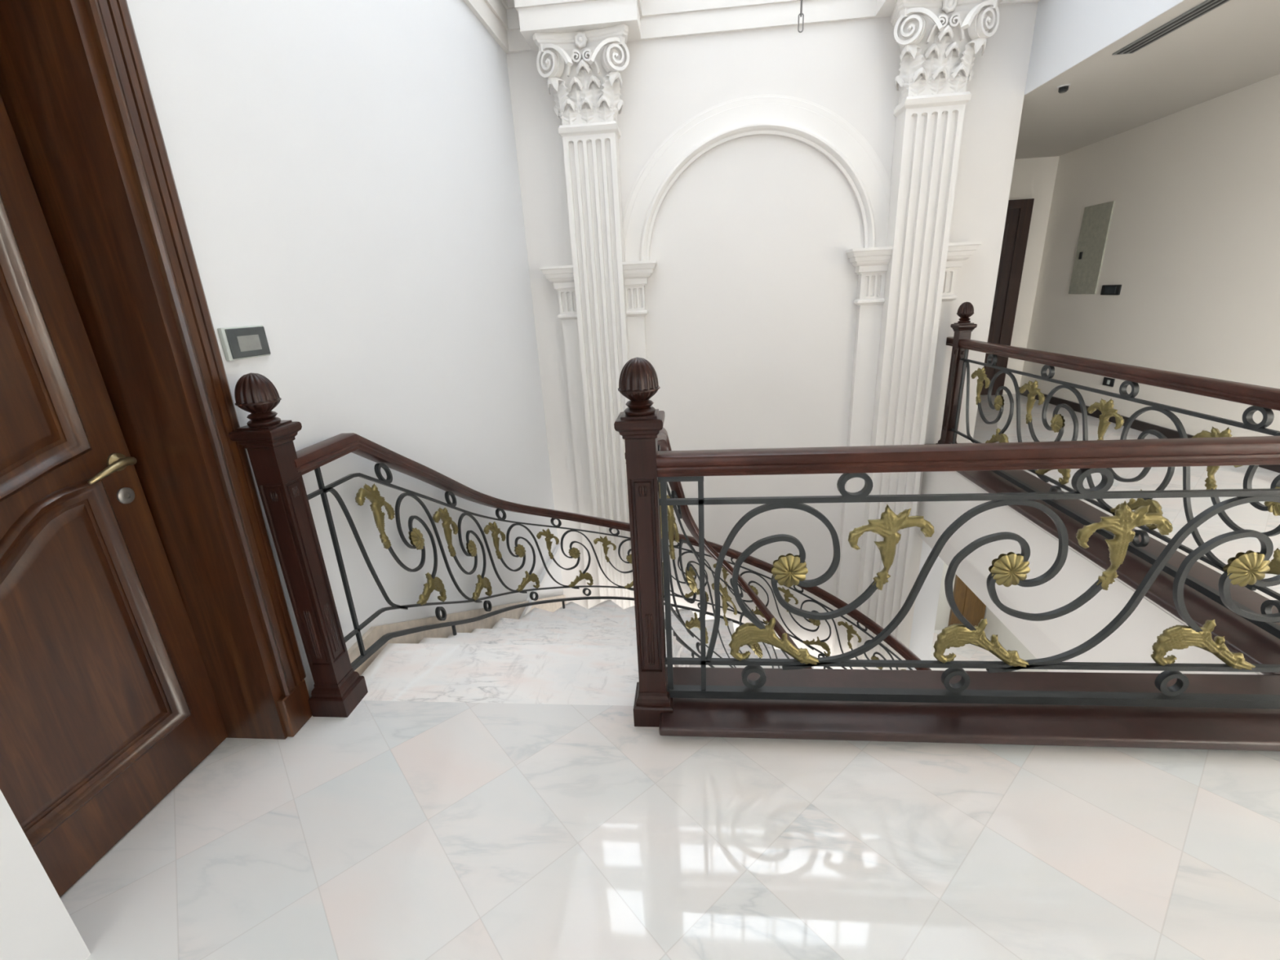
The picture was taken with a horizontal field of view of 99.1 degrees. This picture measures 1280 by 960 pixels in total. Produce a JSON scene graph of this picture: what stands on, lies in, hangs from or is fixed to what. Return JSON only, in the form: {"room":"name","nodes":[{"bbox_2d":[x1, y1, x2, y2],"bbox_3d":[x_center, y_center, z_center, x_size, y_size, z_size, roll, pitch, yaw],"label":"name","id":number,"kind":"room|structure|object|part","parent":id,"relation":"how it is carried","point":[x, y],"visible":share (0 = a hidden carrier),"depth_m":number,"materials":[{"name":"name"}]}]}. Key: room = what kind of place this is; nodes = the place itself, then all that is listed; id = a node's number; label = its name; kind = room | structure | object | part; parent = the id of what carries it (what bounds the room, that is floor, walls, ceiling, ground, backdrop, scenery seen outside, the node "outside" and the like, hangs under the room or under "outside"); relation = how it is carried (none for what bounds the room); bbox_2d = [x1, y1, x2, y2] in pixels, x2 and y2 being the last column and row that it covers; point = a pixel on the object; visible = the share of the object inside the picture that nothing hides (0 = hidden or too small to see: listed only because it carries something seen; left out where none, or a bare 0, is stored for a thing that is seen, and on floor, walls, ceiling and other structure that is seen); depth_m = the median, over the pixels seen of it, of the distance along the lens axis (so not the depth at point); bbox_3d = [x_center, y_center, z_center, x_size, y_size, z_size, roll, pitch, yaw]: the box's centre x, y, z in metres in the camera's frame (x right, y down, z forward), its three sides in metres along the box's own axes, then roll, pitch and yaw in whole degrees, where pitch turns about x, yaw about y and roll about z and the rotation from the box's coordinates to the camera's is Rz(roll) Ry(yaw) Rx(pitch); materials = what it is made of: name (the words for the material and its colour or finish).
{"room":"stair landing","nodes":[
{"label":"stair landing","id":0,"kind":"room"},
{"bbox_2d":[0,789,90,959],"bbox_3d":[-1.717,-0.080,-0.441,0.470,10.400,4.130,-1,19,5],"label":"wall","id":1,"kind":"structure","parent":0,"point":[35,923],"depth_m":1.16,"materials":[{"name":"white paint"}]},
{"bbox_2d":[0,0,312,897],"bbox_3d":[-1.449,-0.127,1.201,0.302,2.420,1.103,-1,19,5],"label":"door","id":2,"kind":"structure","parent":1,"relation":"in","point":[146,625],"depth_m":1.47,"materials":[{"name":"brown wood"}]},
{"bbox_3d":[-1.559,-0.439,1.012,0.010,1.057,0.629,-1,19,5],"label":"panel","id":3,"kind":"part","parent":2,"relation":"part of","materials":[{"name":"brown wood"}]},
{"bbox_3d":[-1.555,-0.440,1.012,0.019,1.175,0.747,-1,19,5],"label":"panel molding","id":4,"kind":"part","parent":2,"relation":"part of","materials":[{"name":"brown wood"}]},
{"bbox_3d":[-1.512,0.492,1.309,0.010,0.700,0.600,-1,19,5],"label":"panel","id":5,"kind":"part","parent":2,"relation":"part of","materials":[{"name":"brown wood"}]},
{"bbox_3d":[-1.508,0.490,1.308,0.019,0.819,0.716,-1,19,5],"label":"panel molding","id":6,"kind":"part","parent":2,"relation":"part of","materials":[{"name":"brown wood"}]},
{"bbox_3d":[-1.458,-0.029,1.509,0.032,0.046,0.135,-1,19,5],"label":"lever","id":7,"kind":"part","parent":2,"relation":"part of","materials":[{"name":"gold metal"}]},
{"bbox_3d":[-1.291,-0.353,1.605,0.057,2.265,0.168,-1,19,5],"label":"casing","id":8,"kind":"part","parent":2,"relation":"part of","materials":[{"name":"brown wood"}]},
{"bbox_2d":[126,0,563,697],"bbox_3d":[-1.353,-1.317,3.189,0.550,10.400,3.565,-1,19,5],"label":"wall","id":9,"kind":"structure","parent":0,"point":[345,173],"depth_m":2.44,"materials":[{"name":"white paint"}]},
{"bbox_2d":[217,324,271,360],"bbox_3d":[-1.264,-0.442,1.751,0.020,0.098,0.175,-1,19,5],"label":"control panel","id":10,"kind":"object","parent":9,"relation":"attached to","point":[237,343],"visible":1,"depth_m":1.73,"materials":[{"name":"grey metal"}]},
{"bbox_2d":[519,544,560,619],"bbox_3d":[-0.898,0.885,4.860,0.090,0.045,1.350,-1,19,5],"label":"trim","id":11,"kind":"structure","parent":9,"relation":"attached to","point":[544,575],"depth_m":4.86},
{"bbox_2d":[59,393,1279,959],"bbox_3d":[1.515,0.541,2.593,6.000,0.020,10.000,-1,19,5],"label":"floor","id":12,"kind":"structure","parent":0,"point":[385,830],"depth_m":1.46,"materials":[{"name":"stone"}]},
{"bbox_2d":[228,373,368,717],"bbox_3d":[-1.159,0.259,1.863,0.138,1.239,0.138,-1,19,5],"label":"newel post","id":13,"kind":"object","parent":12,"relation":"on","point":[338,690],"visible":1,"depth_m":1.82,"materials":[{"name":"brown wood"}]},
{"bbox_2d":[613,357,674,727],"bbox_3d":[0.023,0.239,1.739,0.138,1.239,0.138,-1,19,5],"label":"newel post","id":14,"kind":"object","parent":12,"relation":"on","point":[640,424],"visible":1,"depth_m":1.67,"materials":[{"name":"brown wood"}]},
{"bbox_2d":[936,302,977,444],"bbox_3d":[2.594,-0.811,4.475,0.138,1.239,0.138,-1,19,5],"label":"newel post","id":15,"kind":"object","parent":12,"relation":"on","point":[962,329],"visible":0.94,"depth_m":4.43,"materials":[{"name":"brown wood"}]},
{"bbox_2d":[954,471,1262,674],"bbox_3d":[2.563,0.213,3.361,0.348,0.049,3.165,-1,19,5],"label":"kerb","id":16,"kind":"object","parent":12,"relation":"on","point":[1057,539],"depth_m":2.82,"materials":[{"name":"beige paint"}]},
{"bbox_2d":[924,442,1279,675],"bbox_3d":[2.537,0.187,3.317,0.430,0.034,3.065,-1,19,5],"label":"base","id":17,"kind":"object","parent":16,"relation":"on","point":[1258,646],"visible":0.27,"depth_m":2.51,"materials":[{"name":"brown wood"}]},
{"bbox_2d":[946,337,1279,639],"bbox_3d":[2.469,-0.223,3.053,0.076,0.874,3.481,-1,19,5],"label":"balustrade","id":18,"kind":"object","parent":17,"relation":"on","point":[1263,399],"visible":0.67,"depth_m":2.68,"materials":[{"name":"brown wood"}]},
{"bbox_2d":[971,367,990,404],"bbox_3d":[2.561,-0.711,4.113,0.033,0.290,0.248,-1,19,5],"label":"leaf ornament","id":19,"kind":"object","parent":18,"relation":"on","point":[980,373],"depth_m":4.10,"materials":[{"name":"gold metal"}]},
{"bbox_2d":[1019,380,1044,424],"bbox_3d":[2.506,-0.503,3.500,0.033,0.290,0.248,-1,19,5],"label":"leaf ornament","id":20,"kind":"object","parent":18,"relation":"on","point":[1033,388],"depth_m":3.49,"materials":[{"name":"gold metal"}]},
{"bbox_2d":[1087,398,1124,439],"bbox_3d":[2.451,-0.294,2.887,0.033,0.290,0.248,-1,19,5],"label":"leaf","id":21,"kind":"object","parent":18,"relation":"on","point":[1107,409],"depth_m":2.86,"materials":[{"name":"gold metal"}]},
{"bbox_3d":[2.453,-0.621,2.974,0.076,0.068,3.377,-1,19,5],"label":"handrail","id":22,"kind":"part","parent":18,"relation":"part of","materials":[{"name":"brown wood"}]},
{"bbox_2d":[1191,426,1242,489],"bbox_3d":[2.397,-0.086,2.274,0.033,0.290,0.248,-1,19,5],"label":"leaf","id":23,"kind":"object","parent":18,"relation":"on","point":[1211,482],"depth_m":2.28,"materials":[{"name":"gold metal"}]},
{"bbox_3d":[1.369,0.780,1.858,2.460,0.049,0.235,-1,19,5],"label":"kerb","id":24,"kind":"object","parent":12,"relation":"on","visible":0},
{"bbox_2d":[658,666,1279,751],"bbox_3d":[1.357,0.752,1.815,2.575,0.034,0.320,-1,19,5],"label":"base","id":25,"kind":"object","parent":24,"relation":"on","point":[1090,726],"visible":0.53,"depth_m":1.78,"materials":[{"name":"brown wood"}]},
{"bbox_2d":[656,435,1279,709],"bbox_3d":[1.203,0.312,1.653,2.273,0.874,0.076,-1,19,5],"label":"balustrade","id":26,"kind":"object","parent":25,"relation":"on","point":[1249,567],"visible":1,"depth_m":1.63,"materials":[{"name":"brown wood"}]},
{"bbox_2d":[848,504,934,590],"bbox_3d":[0.757,0.206,1.657,0.248,0.290,0.033,-1,19,5],"label":"leaf","id":27,"kind":"object","parent":26,"relation":"on","point":[887,526],"depth_m":1.64,"materials":[{"name":"gold metal"}]},
{"bbox_3d":[1.183,-0.069,1.526,2.273,0.068,0.076,-1,19,5],"label":"handrail","id":28,"kind":"part","parent":26,"relation":"part of","materials":[{"name":"brown wood"}]},
{"bbox_2d":[1075,501,1173,590],"bbox_3d":[1.404,0.194,1.595,0.248,0.290,0.033,-1,19,5],"label":"leaf","id":29,"kind":"object","parent":26,"relation":"on","point":[1122,524],"depth_m":1.58,"materials":[{"name":"gold metal"}]},
{"bbox_2d":[506,2,1038,669],"bbox_3d":[0.690,-1.894,4.594,4.370,10.400,0.200,-1,19,5],"label":"wall","id":30,"kind":"structure","parent":0,"point":[751,291],"depth_m":4.47,"materials":[{"name":"beige paint"}]},
{"bbox_2d":[462,0,1039,53],"bbox_3d":[0.667,-3.055,2.277,3.968,0.646,3.470,-1,19,5],"label":"entablature","id":31,"kind":"object","parent":30,"relation":"attached to","point":[660,19],"visible":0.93,"depth_m":3.95,"materials":[{"name":"beige paint"}]},
{"bbox_2d":[622,93,890,262],"bbox_3d":[0.911,-2.363,4.271,2.258,1.129,0.070,-1,19,5],"label":"trim","id":32,"kind":"structure","parent":30,"relation":"attached to","point":[812,124],"depth_m":4.20,"materials":[{"name":"beige paint"}]},
{"bbox_2d":[906,540,943,670],"bbox_3d":[2.920,-0.311,6.206,0.300,6.160,2.199,-1,19,5],"label":"wall","id":33,"kind":"structure","parent":0,"point":[926,606],"depth_m":5.60,"materials":[{"name":"white paint"}]},
{"bbox_2d":[929,630,1017,671],"bbox_3d":[1.689,3.893,3.717,6.000,0.100,10.000,-1,19,5],"label":"floor","id":34,"kind":"structure","parent":0,"point":[968,652],"depth_m":7.54,"materials":[{"name":"stone"}]},
{"bbox_2d":[539,265,600,608],"bbox_3d":[-0.549,0.670,5.369,0.279,5.174,0.190,-1,19,5],"label":"pilaster","id":35,"kind":"object","parent":34,"relation":"on","point":[562,277],"visible":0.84,"depth_m":4.92,"materials":[{"name":"beige paint"}]},
{"bbox_3d":[-0.672,-1.691,4.577,0.279,0.188,0.190,-1,19,5],"label":"cornice","id":36,"kind":"part","parent":35,"relation":"part of","materials":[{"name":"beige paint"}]},
{"bbox_3d":[-0.609,-1.410,4.709,0.189,0.049,0.111,-1,19,5],"label":"molding","id":37,"kind":"part","parent":35,"relation":"part of","materials":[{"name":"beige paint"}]},
{"bbox_2d":[347,595,817,706],"bbox_3d":[0.824,1.926,4.002,3.648,3.642,3.258,-1,19,5],"label":"staircase","id":38,"kind":"structure","parent":34,"relation":"on","point":[575,654],"depth_m":2.30,"materials":[{"name":"stone"}]},
{"bbox_3d":[-0.963,1.123,3.918,0.066,1.891,3.203,-1,19,7],"label":"skirting","id":39,"kind":"part","parent":38,"relation":"part of","materials":[{"name":"beige stone"}]},
{"bbox_2d":[294,432,931,671],"bbox_3d":[0.539,1.116,3.877,3.881,3.742,2.522,-6,19,-10],"label":"balustrade","id":40,"kind":"object","parent":38,"relation":"on","point":[310,458],"visible":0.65,"depth_m":3.12,"materials":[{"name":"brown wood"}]},
{"bbox_2d":[355,483,395,549],"bbox_3d":[-1.108,0.151,2.308,0.033,0.324,0.220,-1,19,5],"label":"leaf ornament","id":41,"kind":"object","parent":40,"relation":"on","point":[372,494],"depth_m":2.30,"materials":[{"name":"gold metal"}]},
{"bbox_2d":[432,506,458,556],"bbox_3d":[-1.043,0.279,2.955,0.033,0.320,0.220,-1,19,5],"label":"leaf ornament","id":42,"kind":"object","parent":40,"relation":"on","point":[443,514],"depth_m":2.93,"materials":[{"name":"gold metal"}]},
{"bbox_3d":[-1.025,0.873,3.030,0.040,0.170,0.040,-1,19,5],"label":"support leg","id":43,"kind":"part","parent":40,"relation":"part of","materials":[{"name":"metal"}]},
{"bbox_2d":[483,521,506,559],"bbox_3d":[-0.950,0.394,3.594,0.035,0.296,0.219,2,19,15],"label":"leaf ornament","id":44,"kind":"object","parent":40,"relation":"on","point":[493,527],"depth_m":3.57,"materials":[{"name":"gold metal"}]},
{"bbox_2d":[536,528,559,559],"bbox_3d":[-0.700,0.485,4.174,0.035,0.279,0.219,10,22,33],"label":"leaf ornament","id":45,"kind":"object","parent":40,"relation":"on","point":[547,534],"depth_m":4.15,"materials":[{"name":"gold metal"}]},
{"bbox_2d":[593,535,616,562],"bbox_3d":[-0.296,0.584,4.647,0.219,0.267,0.035,-16,23,-34],"label":"leaf ornament","id":46,"kind":"object","parent":40,"relation":"on","point":[606,542],"depth_m":4.62,"materials":[{"name":"gold metal"}]},
{"bbox_2d":[712,563,728,586],"bbox_3d":[0.796,0.885,5.130,0.219,0.266,0.035,-3,19,1],"label":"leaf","id":47,"kind":"object","parent":40,"relation":"on","point":[725,575],"depth_m":5.12,"materials":[{"name":"gold metal"}]},
{"bbox_2d":[777,586,798,612],"bbox_3d":[1.372,1.117,5.110,0.219,0.264,0.035,4,20,19],"label":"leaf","id":48,"kind":"object","parent":40,"relation":"on","point":[787,594],"depth_m":5.08,"materials":[{"name":"gold metal"}]},
{"bbox_2d":[837,621,861,648],"bbox_3d":[1.888,1.401,4.921,0.219,0.265,0.035,11,23,36],"label":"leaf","id":49,"kind":"object","parent":40,"relation":"on","point":[850,630],"depth_m":4.90,"materials":[{"name":"gold metal"}]},
{"bbox_2d":[624,427,812,668],"bbox_3d":[0.759,1.327,3.098,1.280,3.670,1.898,-1,19,5],"label":"balustrade","id":50,"kind":"object","parent":38,"relation":"on","point":[682,512],"visible":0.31,"depth_m":3.65,"materials":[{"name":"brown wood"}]},
{"bbox_2d":[658,482,662,538],"bbox_3d":[0.096,0.131,2.733,0.033,0.368,0.198,-1,19,5],"label":"flower","id":51,"kind":"object","parent":50,"relation":"on","point":[659,482],"depth_m":2.73,"materials":[{"name":"gold metal"}]},
{"bbox_2d":[666,494,679,559],"bbox_3d":[0.190,0.284,3.324,0.039,0.470,0.197,5,20,23],"label":"leaf","id":52,"kind":"object","parent":50,"relation":"on","point":[672,526],"depth_m":3.34,"materials":[{"name":"gold metal"}]},
{"bbox_2d":[711,582,737,626],"bbox_3d":[0.600,0.878,3.876,0.197,0.379,0.039,-8,19,-15],"label":"leaf","id":53,"kind":"object","parent":50,"relation":"on","point":[726,597],"depth_m":3.86,"materials":[{"name":"gold metal"}]},
{"bbox_2d":[532,23,634,608],"bbox_3d":[-0.255,-0.034,5.000,0.690,6.713,0.386,-1,19,5],"label":"pilaster","id":54,"kind":"object","parent":34,"relation":"on","point":[583,68],"visible":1,"depth_m":4.38,"materials":[{"name":"beige paint"}]},
{"bbox_2d":[514,0,642,49],"bbox_3d":[-0.440,-3.502,3.783,1.110,0.646,0.450,-1,19,5],"label":"entablature","id":55,"kind":"object","parent":54,"relation":"on","point":[535,15],"visible":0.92,"depth_m":3.79,"materials":[{"name":"beige paint"}]},
{"bbox_2d":[622,260,657,359],"bbox_3d":[0.127,0.656,5.304,0.269,5.174,0.190,-1,19,5],"label":"pilaster","id":56,"kind":"object","parent":34,"relation":"on","point":[636,273],"visible":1,"depth_m":4.60,"materials":[{"name":"beige paint"}]},
{"bbox_3d":[-0.021,-1.422,4.652,0.179,0.049,0.111,-1,19,5],"label":"molding","id":57,"kind":"part","parent":56,"relation":"part of","materials":[{"name":"beige paint"}]},
{"bbox_3d":[0.005,-1.704,4.512,0.269,0.188,0.190,-1,19,5],"label":"cornice","id":58,"kind":"part","parent":56,"relation":"part of","materials":[{"name":"beige paint"}]},
{"bbox_2d":[831,246,893,669],"bbox_3d":[1.935,0.621,5.131,0.302,5.174,0.190,-1,19,5],"label":"pilaster","id":59,"kind":"object","parent":34,"relation":"on","point":[871,264],"visible":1,"depth_m":4.68,"materials":[{"name":"beige paint"}]},
{"bbox_3d":[1.813,-1.740,4.339,0.302,0.188,0.190,-1,19,5],"label":"cornice","id":60,"kind":"part","parent":59,"relation":"part of","materials":[{"name":"beige paint"}]},
{"bbox_3d":[1.876,-1.459,4.471,0.212,0.049,0.111,-1,19,5],"label":"molding","id":61,"kind":"part","parent":59,"relation":"part of","materials":[{"name":"beige paint"}]},
{"bbox_2d":[851,0,999,670],"bbox_3d":[2.241,-0.084,4.761,0.690,6.713,0.386,-1,19,5],"label":"pilaster","id":62,"kind":"object","parent":34,"relation":"on","point":[939,41],"visible":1,"depth_m":4.17,"materials":[{"name":"beige paint"}]},
{"bbox_2d":[875,0,1002,17],"bbox_3d":[2.057,-3.551,3.543,1.110,0.646,0.450,-1,19,5],"label":"entablature","id":63,"kind":"object","parent":62,"relation":"on","point":[883,7],"visible":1,"depth_m":3.80,"materials":[{"name":"beige paint"}]},
{"bbox_2d":[897,240,982,670],"bbox_3d":[2.612,0.608,5.066,0.246,5.174,0.190,-1,19,5],"label":"pilaster","id":64,"kind":"object","parent":34,"relation":"on","point":[957,252],"visible":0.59,"depth_m":4.55,"materials":[{"name":"beige paint"}]},
{"bbox_3d":[2.463,-1.471,4.414,0.156,0.049,0.111,-1,19,5],"label":"molding","id":65,"kind":"part","parent":64,"relation":"part of","materials":[{"name":"beige paint"}]},
{"bbox_3d":[2.490,-1.753,4.274,0.246,0.188,0.190,-1,19,5],"label":"cornice","id":66,"kind":"part","parent":64,"relation":"part of","materials":[{"name":"beige paint"}]},
{"bbox_2d":[934,155,1059,630],"bbox_3d":[3.872,-0.713,7.256,2.350,6.160,0.200,-1,19,5],"label":"wall","id":67,"kind":"structure","parent":0,"point":[1034,178],"depth_m":6.39,"materials":[{"name":"paint"}]},
{"bbox_2d":[947,574,986,626],"bbox_3d":[4.725,1.103,7.660,0.460,2.380,0.060,-1,19,5],"label":"door","id":68,"kind":"structure","parent":67,"relation":"in","point":[970,606],"depth_m":7.88,"materials":[{"name":"brown wood"}]},
{"bbox_3d":[4.536,1.107,7.678,0.080,2.380,0.060,-1,19,5],"label":"casing","id":69,"kind":"part","parent":68,"relation":"part of","materials":[{"name":"brown wood"}]},
{"bbox_3d":[4.803,1.665,7.829,0.240,0.800,0.012,-1,19,5],"label":"panel","id":70,"kind":"part","parent":68,"relation":"part of","materials":[{"name":"brown wood"}]},
{"bbox_2d":[980,198,1034,395],"bbox_3d":[4.010,-2.136,6.628,1.060,2.240,0.050,-1,19,5],"label":"door","id":71,"kind":"structure","parent":67,"relation":"in","point":[1019,213],"depth_m":6.50,"materials":[{"name":"brown wood"}]},
{"bbox_3d":[4.038,-1.569,6.806,0.600,0.750,0.017,-1,19,5],"label":"panel","id":72,"kind":"part","parent":71,"relation":"part of","materials":[{"name":"brown wood"}]},
{"bbox_3d":[3.989,-2.515,6.488,0.600,0.950,0.017,-1,19,5],"label":"panel","id":73,"kind":"part","parent":71,"relation":"part of","materials":[{"name":"brown wood"}]},
{"bbox_3d":[3.893,-3.152,6.292,0.930,0.090,0.050,-1,19,5],"label":"casing","id":74,"kind":"part","parent":71,"relation":"part of","materials":[{"name":"brown wood"}]},
{"bbox_2d":[983,606,1048,671],"bbox_3d":[4.627,2.538,2.941,0.150,2.670,9.900,-1,19,5],"label":"wall","id":75,"kind":"structure","parent":0,"point":[1006,637],"depth_m":7.41,"materials":[{"name":"paint"}]},
{"bbox_2d":[919,528,1084,672],"bbox_3d":[2.346,1.188,2.739,4.400,0.220,10.000,-1,19,5],"label":"band","id":76,"kind":"object","parent":75,"relation":"attached to","point":[1027,633],"depth_m":3.70,"materials":[{"name":"beige paint"}]},
{"bbox_2d":[918,471,1258,674],"bbox_3d":[1.530,0.825,2.688,6.000,0.580,10.000,-1,19,5],"label":"wall","id":77,"kind":"structure","parent":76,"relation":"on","point":[1133,641],"depth_m":3.08,"materials":[{"name":"beige paint"}]},
{"bbox_2d":[1024,0,1183,94],"bbox_3d":[2.659,-4.270,1.676,0.200,4.240,3.850,-1,19,5],"label":"wall","id":78,"kind":"structure","parent":0,"point":[1066,33],"depth_m":3.44,"materials":[{"name":"white paint"}]},
{"bbox_2d":[1014,0,1279,159],"bbox_3d":[3.580,-2.097,1.511,1.580,0.140,10.000,-1,19,5],"label":"ceiling","id":79,"kind":"structure","parent":0,"point":[1234,46],"depth_m":3.83,"materials":[{"name":"paint"}]},
{"bbox_2d":[1057,84,1071,93],"bbox_3d":[2.977,-2.747,3.835,0.076,0.038,0.076,-1,19,5],"label":"ceiling sensor","id":80,"kind":"object","parent":79,"relation":"attached to","point":[1063,88],"visible":1,"depth_m":3.82,"materials":[{"name":"black plastic"}]},
{"bbox_2d":[1022,0,1205,110],"bbox_3d":[2.856,-2.613,3.388,0.198,0.003,6.050,-1,19,5],"label":"beam","id":81,"kind":"structure","parent":79,"relation":"attached to","point":[1104,56],"depth_m":3.36,"materials":[{"name":"paint"}]},
{"bbox_2d":[1111,0,1230,55],"bbox_3d":[2.837,-2.261,2.365,0.115,0.011,1.990,-1,19,5],"label":"ceiling vent","id":82,"kind":"object","parent":79,"relation":"in","point":[1207,6],"visible":1,"depth_m":2.95,"materials":[{"name":"grey metal"}]},
{"bbox_2d":[1019,74,1279,436],"bbox_3d":[4.439,-0.803,1.928,0.200,2.660,10.100,-1,19,5],"label":"wall","id":83,"kind":"structure","parent":0,"point":[1193,246],"depth_m":4.64,"materials":[{"name":"paint"}]},
{"bbox_2d":[1068,200,1115,293],"bbox_3d":[4.654,-2.378,5.645,0.022,0.860,0.420,-1,19,5],"label":"electrical panel","id":84,"kind":"object","parent":83,"relation":"attached to","point":[1096,219],"visible":1,"depth_m":5.62,"materials":[{"name":"grey metal"}]},
{"bbox_2d":[1102,377,1115,386],"bbox_3d":[4.664,-0.976,5.432,0.016,0.080,0.140,-1,19,5],"label":"wall socket","id":85,"kind":"object","parent":83,"relation":"attached to","point":[1107,381],"visible":1,"depth_m":5.42,"materials":[{"name":"black plastic"}]},
{"bbox_2d":[1100,284,1121,294],"bbox_3d":[4.638,-1.871,5.362,0.018,0.085,0.261,-1,19,5],"label":"switch plate","id":86,"kind":"object","parent":83,"relation":"attached to","point":[1106,289],"visible":1,"depth_m":5.36,"materials":[{"name":"black plastic"}]},
{"bbox_2d":[1018,386,1279,473],"bbox_3d":[4.536,-0.127,3.951,0.020,0.085,6.300,-1,19,5],"label":"baseboard","id":87,"kind":"structure","parent":83,"relation":"attached to","point":[1140,425],"depth_m":5.09,"materials":[{"name":"brown wood"}]},
{"bbox_3d":[0.441,-6.275,1.165,4.700,0.100,3.900,-1,19,5],"label":"ceiling","id":88,"kind":"structure","parent":0,"visible":0},
{"bbox_2d":[797,0,804,32],"bbox_3d":[0.609,-4.089,1.735,0.020,4.418,0.020,-18,24,-38],"label":"hanging chain","id":89,"kind":"object","parent":88,"relation":"hanging from","point":[801,7],"visible":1,"depth_m":2.42,"materials":[{"name":"metal"}]}
]}

